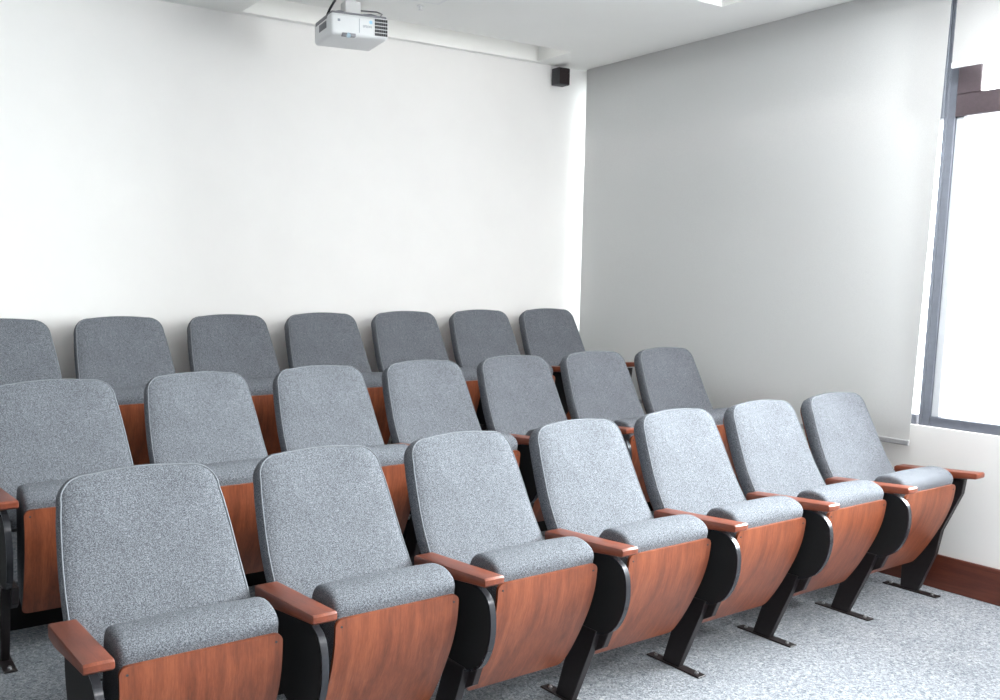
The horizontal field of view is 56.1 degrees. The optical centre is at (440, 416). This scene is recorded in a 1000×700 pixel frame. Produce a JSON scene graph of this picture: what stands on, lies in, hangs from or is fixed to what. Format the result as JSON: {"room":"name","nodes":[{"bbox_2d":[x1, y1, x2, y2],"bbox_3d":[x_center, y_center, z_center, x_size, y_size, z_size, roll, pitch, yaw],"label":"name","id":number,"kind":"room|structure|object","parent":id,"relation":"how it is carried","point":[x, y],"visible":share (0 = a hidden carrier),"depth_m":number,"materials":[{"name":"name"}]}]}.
{"room":"lecture hall","nodes":[
{"label":"lecture hall","id":0,"kind":"room"},
{"bbox_2d":[0,0,586,443],"bbox_3d":[-2.856,-0.733,4.070,9.429,3.200,0.120,-5,10,-33],"label":"wall","id":1,"kind":"structure","parent":0,"point":[172,164],"depth_m":5.16,"materials":[{"name":"white paint"}]},
{"bbox_2d":[552,67,569,86],"bbox_3d":[0.791,-2.240,6.160,0.094,0.108,0.086,-5,10,-33],"label":"wall speaker","id":2,"kind":"object","parent":1,"relation":"attached to","point":[560,75],"visible":1,"depth_m":6.13,"materials":[{"name":"plastic"}]},
{"bbox_2d":[559,67,569,84],"bbox_3d":[0.813,-2.235,6.127,0.086,0.099,0.005,-5,10,-33],"label":"speaker grille","id":3,"kind":"object","parent":2,"relation":"attached to","point":[564,73],"depth_m":6.12,"materials":[{"name":"black fabric"}]},
{"bbox_2d":[0,511,999,699],"bbox_3d":[-0.697,1.245,1.065,9.429,0.456,7.963,-5,10,-33],"label":"floor","id":4,"kind":"structure","parent":0,"point":[915,646],"depth_m":3.67,"materials":[{"name":"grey carpet"}]},
{"bbox_2d":[0,318,61,384],"bbox_3d":[-1.952,0.048,4.204,0.558,0.956,0.643,-5,10,-33],"label":"seat","id":5,"kind":"object","parent":4,"relation":"on","point":[27,348],"visible":0.2,"depth_m":4.37,"materials":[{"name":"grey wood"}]},
{"bbox_2d":[0,379,133,673],"bbox_3d":[-1.367,0.363,3.415,0.558,0.956,0.643,-5,10,-33],"label":"seat","id":6,"kind":"object","parent":4,"relation":"on","point":[53,432],"visible":0.65,"depth_m":3.43,"materials":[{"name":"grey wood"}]},
{"bbox_2d":[16,479,67,606],"bbox_3d":[-1.278,0.445,3.338,0.411,0.481,0.252,-5,10,-33],"label":"seat cushion","id":7,"kind":"object","parent":6,"relation":"on","point":[37,569],"depth_m":3.17,"materials":[{"name":"brown wood"}]},
{"bbox_2d":[74,316,174,464],"bbox_3d":[-1.493,0.005,4.506,0.540,0.956,0.643,-5,10,-33],"label":"seat","id":8,"kind":"object","parent":4,"relation":"on","point":[125,353],"visible":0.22,"depth_m":4.57,"materials":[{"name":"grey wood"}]},
{"bbox_2d":[112,385,145,404],"bbox_3d":[-1.399,0.085,4.432,0.397,0.481,0.252,-5,10,-33],"label":"seat cushion","id":9,"kind":"object","parent":8,"relation":"on","point":[132,395],"depth_m":4.26,"materials":[{"name":"grey fabric"}]},
{"bbox_2d":[48,463,282,699],"bbox_3d":[-0.751,0.647,2.539,0.558,0.956,0.643,-5,10,-33],"label":"seat","id":10,"kind":"object","parent":4,"relation":"on","point":[157,603],"visible":1,"depth_m":2.52,"materials":[{"name":"grey fabric"}]},
{"bbox_2d":[102,597,277,699],"bbox_3d":[-0.662,0.729,2.462,0.411,0.481,0.252,-5,10,-33],"label":"seat cushion","id":11,"kind":"object","parent":10,"relation":"on","point":[228,650],"depth_m":2.34,"materials":[{"name":"grey fabric"}]},
{"bbox_2d":[144,371,267,573],"bbox_3d":[-0.901,0.320,3.721,0.540,0.956,0.643,-5,10,-33],"label":"seat","id":12,"kind":"object","parent":4,"relation":"on","point":[209,419],"visible":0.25,"depth_m":3.77,"materials":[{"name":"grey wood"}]},
{"bbox_2d":[203,458,262,485],"bbox_3d":[-0.807,0.401,3.647,0.397,0.481,0.252,-5,10,-33],"label":"seat cushion","id":13,"kind":"object","parent":12,"relation":"on","point":[238,472],"depth_m":3.51,"materials":[{"name":"grey fabric"}]},
{"bbox_2d":[187,314,280,454],"bbox_3d":[-1.023,-0.039,4.815,0.540,0.956,0.643,-5,10,-33],"label":"seat","id":14,"kind":"object","parent":4,"relation":"on","point":[240,344],"visible":0.28,"depth_m":4.89,"materials":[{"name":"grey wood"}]},
{"bbox_2d":[245,378,273,395],"bbox_3d":[-0.929,0.042,4.741,0.397,0.481,0.252,-5,10,-33],"label":"seat cushion","id":15,"kind":"object","parent":14,"relation":"on","point":[257,387],"depth_m":4.60,"materials":[{"name":"grey fabric"}]},
{"bbox_2d":[284,312,389,444],"bbox_3d":[-0.565,-0.082,5.116,0.540,0.956,0.643,-5,10,-33],"label":"seat","id":16,"kind":"object","parent":4,"relation":"on","point":[318,338],"visible":0.36,"depth_m":5.19,"materials":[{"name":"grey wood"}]},
{"bbox_2d":[361,372,382,387],"bbox_3d":[-0.471,-0.001,5.042,0.397,0.481,0.252,-5,10,-33],"label":"seat cushion","id":17,"kind":"object","parent":16,"relation":"on","point":[372,379],"depth_m":4.95,"materials":[{"name":"grey fabric"}]},
{"bbox_2d":[272,365,410,534],"bbox_3d":[-0.434,0.276,4.027,0.540,0.956,0.643,-5,10,-33],"label":"seat","id":18,"kind":"object","parent":4,"relation":"on","point":[315,405],"visible":0.36,"depth_m":4.09,"materials":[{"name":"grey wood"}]},
{"bbox_2d":[365,444,407,465],"bbox_3d":[-0.341,0.357,3.954,0.397,0.481,0.252,-5,10,-33],"label":"seat cushion","id":19,"kind":"object","parent":18,"relation":"on","point":[389,454],"depth_m":3.88,"materials":[{"name":"grey fabric"}]},
{"bbox_2d":[253,445,458,699],"bbox_3d":[-0.283,0.604,2.846,0.540,0.956,0.643,-5,10,-33],"label":"seat","id":20,"kind":"object","parent":4,"relation":"on","point":[357,620],"visible":0.99,"depth_m":2.78,"materials":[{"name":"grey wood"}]},
{"bbox_2d":[312,563,454,671],"bbox_3d":[-0.189,0.684,2.772,0.397,0.481,0.252,-5,10,-33],"label":"seat cushion","id":21,"kind":"object","parent":20,"relation":"on","point":[399,619],"depth_m":2.65,"materials":[{"name":"brown wood"}]},
{"bbox_2d":[371,311,479,443],"bbox_3d":[-0.106,-0.125,5.417,0.540,0.956,0.643,-5,10,-33],"label":"seat","id":22,"kind":"object","parent":4,"relation":"on","point":[398,336],"visible":0.3,"depth_m":5.49,"materials":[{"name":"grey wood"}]},
{"bbox_2d":[460,367,477,380],"bbox_3d":[-0.012,-0.044,5.343,0.397,0.481,0.252,-5,10,-33],"label":"seat cushion","id":23,"kind":"object","parent":22,"relation":"on","point":[469,373],"depth_m":5.29,"materials":[{"name":"grey fabric"}]},
{"bbox_2d":[382,360,519,565],"bbox_3d":[0.024,0.234,4.329,0.540,0.956,0.643,-5,10,-33],"label":"seat","id":24,"kind":"object","parent":4,"relation":"on","point":[423,398],"visible":0.26,"depth_m":4.40,"materials":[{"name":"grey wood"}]},
{"bbox_2d":[500,432,517,449],"bbox_3d":[0.118,0.314,4.255,0.397,0.481,0.252,-5,10,-33],"label":"seat cushion","id":25,"kind":"object","parent":24,"relation":"on","point":[513,442],"depth_m":4.22,"materials":[{"name":"grey fabric"}]},
{"bbox_2d":[404,431,596,699],"bbox_3d":[0.175,0.561,3.147,0.540,0.956,0.643,-5,10,-33],"label":"seat","id":26,"kind":"object","parent":4,"relation":"on","point":[525,598],"visible":0.9,"depth_m":3.07,"materials":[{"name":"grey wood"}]},
{"bbox_2d":[465,536,593,688],"bbox_3d":[0.269,0.642,3.074,0.397,0.481,0.252,-5,10,-33],"label":"seat cushion","id":27,"kind":"object","parent":26,"relation":"on","point":[543,601],"depth_m":2.99,"materials":[{"name":"brown wood"}]},
{"bbox_2d":[449,309,554,430],"bbox_3d":[0.352,-0.168,5.718,0.540,0.956,0.643,-5,10,-33],"label":"seat","id":28,"kind":"object","parent":4,"relation":"on","point":[478,335],"visible":0.29,"depth_m":5.79,"materials":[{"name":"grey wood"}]},
{"bbox_2d":[477,355,566,521],"bbox_3d":[0.482,0.191,4.630,0.540,0.956,0.643,-5,10,-33],"label":"seat","id":29,"kind":"object","parent":4,"relation":"on","point":[519,395],"visible":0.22,"depth_m":4.68,"materials":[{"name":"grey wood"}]},
{"bbox_2d":[526,428,536,435],"bbox_3d":[0.576,0.272,4.556,0.397,0.481,0.252,-5,10,-33],"label":"seat cushion","id":30,"kind":"object","parent":29,"relation":"on","point":[529,432],"depth_m":4.41,"materials":[{"name":"grey fabric"}]},
{"bbox_2d":[519,308,633,419],"bbox_3d":[0.845,-0.214,6.042,0.622,0.956,0.643,-5,10,-33],"label":"seat","id":31,"kind":"object","parent":4,"relation":"on","point":[551,334],"visible":0.22,"depth_m":6.08,"materials":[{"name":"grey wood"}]},
{"bbox_2d":[560,351,649,501],"bbox_3d":[0.940,0.148,4.931,0.540,0.956,0.643,-5,10,-33],"label":"seat","id":32,"kind":"object","parent":4,"relation":"on","point":[596,384],"visible":0.3,"depth_m":5.00,"materials":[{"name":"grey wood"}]},
{"bbox_2d":[614,417,639,440],"bbox_3d":[1.034,0.229,4.857,0.397,0.481,0.252,-5,10,-33],"label":"seat cushion","id":33,"kind":"object","parent":32,"relation":"on","point":[628,422],"depth_m":4.66,"materials":[{"name":"grey fabric"}]},
{"bbox_2d":[529,419,710,699],"bbox_3d":[0.633,0.518,3.449,0.540,0.956,0.643,-5,10,-33],"label":"seat","id":34,"kind":"object","parent":4,"relation":"on","point":[650,570],"visible":0.86,"depth_m":3.37,"materials":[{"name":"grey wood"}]},
{"bbox_2d":[599,514,707,565],"bbox_3d":[0.727,0.599,3.375,0.397,0.481,0.252,-5,10,-33],"label":"seat cushion","id":35,"kind":"object","parent":34,"relation":"on","point":[681,539],"depth_m":3.25,"materials":[{"name":"grey fabric"}]},
{"bbox_2d":[634,347,740,487],"bbox_3d":[1.433,0.102,5.254,0.622,0.956,0.643,-5,10,-33],"label":"seat","id":36,"kind":"object","parent":4,"relation":"on","point":[667,377],"visible":0.24,"depth_m":5.30,"materials":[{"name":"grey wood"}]},
{"bbox_2d":[706,407,729,424],"bbox_3d":[1.492,0.186,5.158,0.397,0.481,0.252,-5,10,-33],"label":"seat cushion","id":37,"kind":"object","parent":36,"relation":"on","point":[717,414],"depth_m":4.99,"materials":[{"name":"grey fabric"}]},
{"bbox_2d":[634,408,805,678],"bbox_3d":[1.092,0.475,3.750,0.540,0.956,0.643,-5,10,-33],"label":"seat","id":38,"kind":"object","parent":4,"relation":"on","point":[686,468],"visible":0.88,"depth_m":3.67,"materials":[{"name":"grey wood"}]},
{"bbox_2d":[706,496,802,537],"bbox_3d":[1.185,0.556,3.676,0.397,0.481,0.252,-5,10,-33],"label":"seat cushion","id":39,"kind":"object","parent":38,"relation":"on","point":[773,516],"depth_m":3.55,"materials":[{"name":"grey fabric"}]},
{"bbox_2d":[723,399,885,647],"bbox_3d":[1.550,0.432,4.051,0.540,0.956,0.643,-5,10,-33],"label":"seat","id":40,"kind":"object","parent":4,"relation":"on","point":[770,452],"visible":0.83,"depth_m":3.98,"materials":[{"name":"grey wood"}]},
{"bbox_2d":[797,480,883,515],"bbox_3d":[1.644,0.513,3.977,0.397,0.481,0.252,-5,10,-33],"label":"seat cushion","id":41,"kind":"object","parent":40,"relation":"on","point":[855,497],"depth_m":3.85,"materials":[{"name":"grey fabric"}]},
{"bbox_2d":[800,392,984,620],"bbox_3d":[2.042,0.386,4.374,0.622,0.956,0.643,-5,10,-33],"label":"seat","id":42,"kind":"object","parent":4,"relation":"on","point":[844,443],"visible":0.86,"depth_m":4.32,"materials":[{"name":"grey fabric"}]},
{"bbox_2d":[874,466,952,497],"bbox_3d":[2.102,0.470,4.278,0.397,0.481,0.252,-5,10,-33],"label":"seat cushion","id":43,"kind":"object","parent":42,"relation":"on","point":[930,481],"depth_m":4.15,"materials":[{"name":"grey fabric"}]},
{"bbox_2d":[159,0,853,71],"bbox_3d":[-0.624,-1.598,0.550,9.429,0.250,7.963,-5,10,-33],"label":"ceiling","id":44,"kind":"structure","parent":0,"point":[582,35],"depth_m":5.08,"materials":[{"name":"white paint"}]},
{"bbox_2d":[315,0,387,50],"bbox_3d":[-0.443,-1.962,4.604,0.300,0.245,0.275,-4,9,-24],"label":"ceiling projector","id":45,"kind":"object","parent":44,"relation":"hanging from","point":[346,28],"visible":1,"depth_m":4.53,"materials":[{"name":"white plastic"}]},
{"bbox_2d":[316,15,327,32],"bbox_3d":[-0.581,-1.912,4.562,0.008,0.056,0.180,-4,9,-24],"label":"vent","id":46,"kind":"object","parent":45,"relation":"attached to","point":[322,25],"depth_m":4.54,"materials":[{"name":"grey plastic"}]},
{"bbox_2d":[375,19,386,36],"bbox_3d":[-0.290,-1.890,4.543,0.064,0.077,0.006,-4,9,-24],"label":"vent grille","id":47,"kind":"object","parent":45,"relation":"attached to","point":[376,20],"depth_m":4.54,"materials":[{"name":"white plastic"}]},
{"bbox_2d":[413,0,446,4],"bbox_3d":[-0.097,-2.071,4.569,0.340,0.014,0.240,-5,10,-29],"label":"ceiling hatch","id":48,"kind":"object","parent":44,"relation":"attached to","point":[437,2],"visible":1,"depth_m":4.68,"materials":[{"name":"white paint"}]},
{"bbox_2d":[640,403,999,568],"bbox_3d":[3.211,-0.583,3.332,0.130,3.200,7.843,-5,10,-33],"label":"wall","id":49,"kind":"structure","parent":0,"point":[972,533],"depth_m":4.44,"materials":[{"name":"white paint"}]},
{"bbox_2d":[278,684,283,694],"bbox_3d":[-1.750,1.045,2.604,9.189,0.138,0.006,-5,10,-33],"label":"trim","id":50,"kind":"structure","parent":49,"relation":"attached to","point":[280,691],"depth_m":3.38,"materials":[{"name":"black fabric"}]},
{"bbox_2d":[10,502,652,630],"bbox_3d":[-2.181,0.779,3.221,9.189,0.182,0.006,-5,10,-33],"label":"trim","id":51,"kind":"structure","parent":49,"relation":"attached to","point":[18,619],"depth_m":3.65,"materials":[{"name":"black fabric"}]},
{"bbox_2d":[579,0,951,445],"bbox_3d":[1.666,-1.092,5.430,0.054,2.181,2.449,-5,10,-33],"label":"roller blind","id":52,"kind":"object","parent":49,"relation":"attached to","point":[757,200],"visible":0.81,"depth_m":5.12,"materials":[{"name":"grey fabric"}]},
{"bbox_2d":[911,0,956,424],"bbox_3d":[1.723,-1.117,5.505,0.059,2.015,2.473,-5,10,-33],"label":"window","id":53,"kind":"structure","parent":49,"relation":"in","point":[916,418],"depth_m":4.46,"materials":[{"name":"grey metal"}]},
{"bbox_2d":[878,554,999,605],"bbox_3d":[3.692,1.048,2.700,0.015,0.170,5.853,-5,10,-33],"label":"baseboard","id":54,"kind":"structure","parent":49,"relation":"attached to","point":[979,582],"depth_m":4.47,"materials":[{"name":"brown wood"}]},
{"bbox_2d":[922,62,999,435],"bbox_3d":[2.936,-0.835,3.698,0.059,2.015,1.915,-5,10,-33],"label":"window","id":55,"kind":"structure","parent":49,"relation":"in","point":[970,96],"depth_m":4.44,"materials":[{"name":"grey metal"}]},
{"bbox_2d":[951,0,999,68],"bbox_3d":[2.866,-1.688,3.520,0.054,0.415,1.822,-5,10,-33],"label":"roller blind","id":56,"kind":"object","parent":49,"relation":"attached to","point":[977,25],"visible":1,"depth_m":4.18,"materials":[{"name":"white fabric"}]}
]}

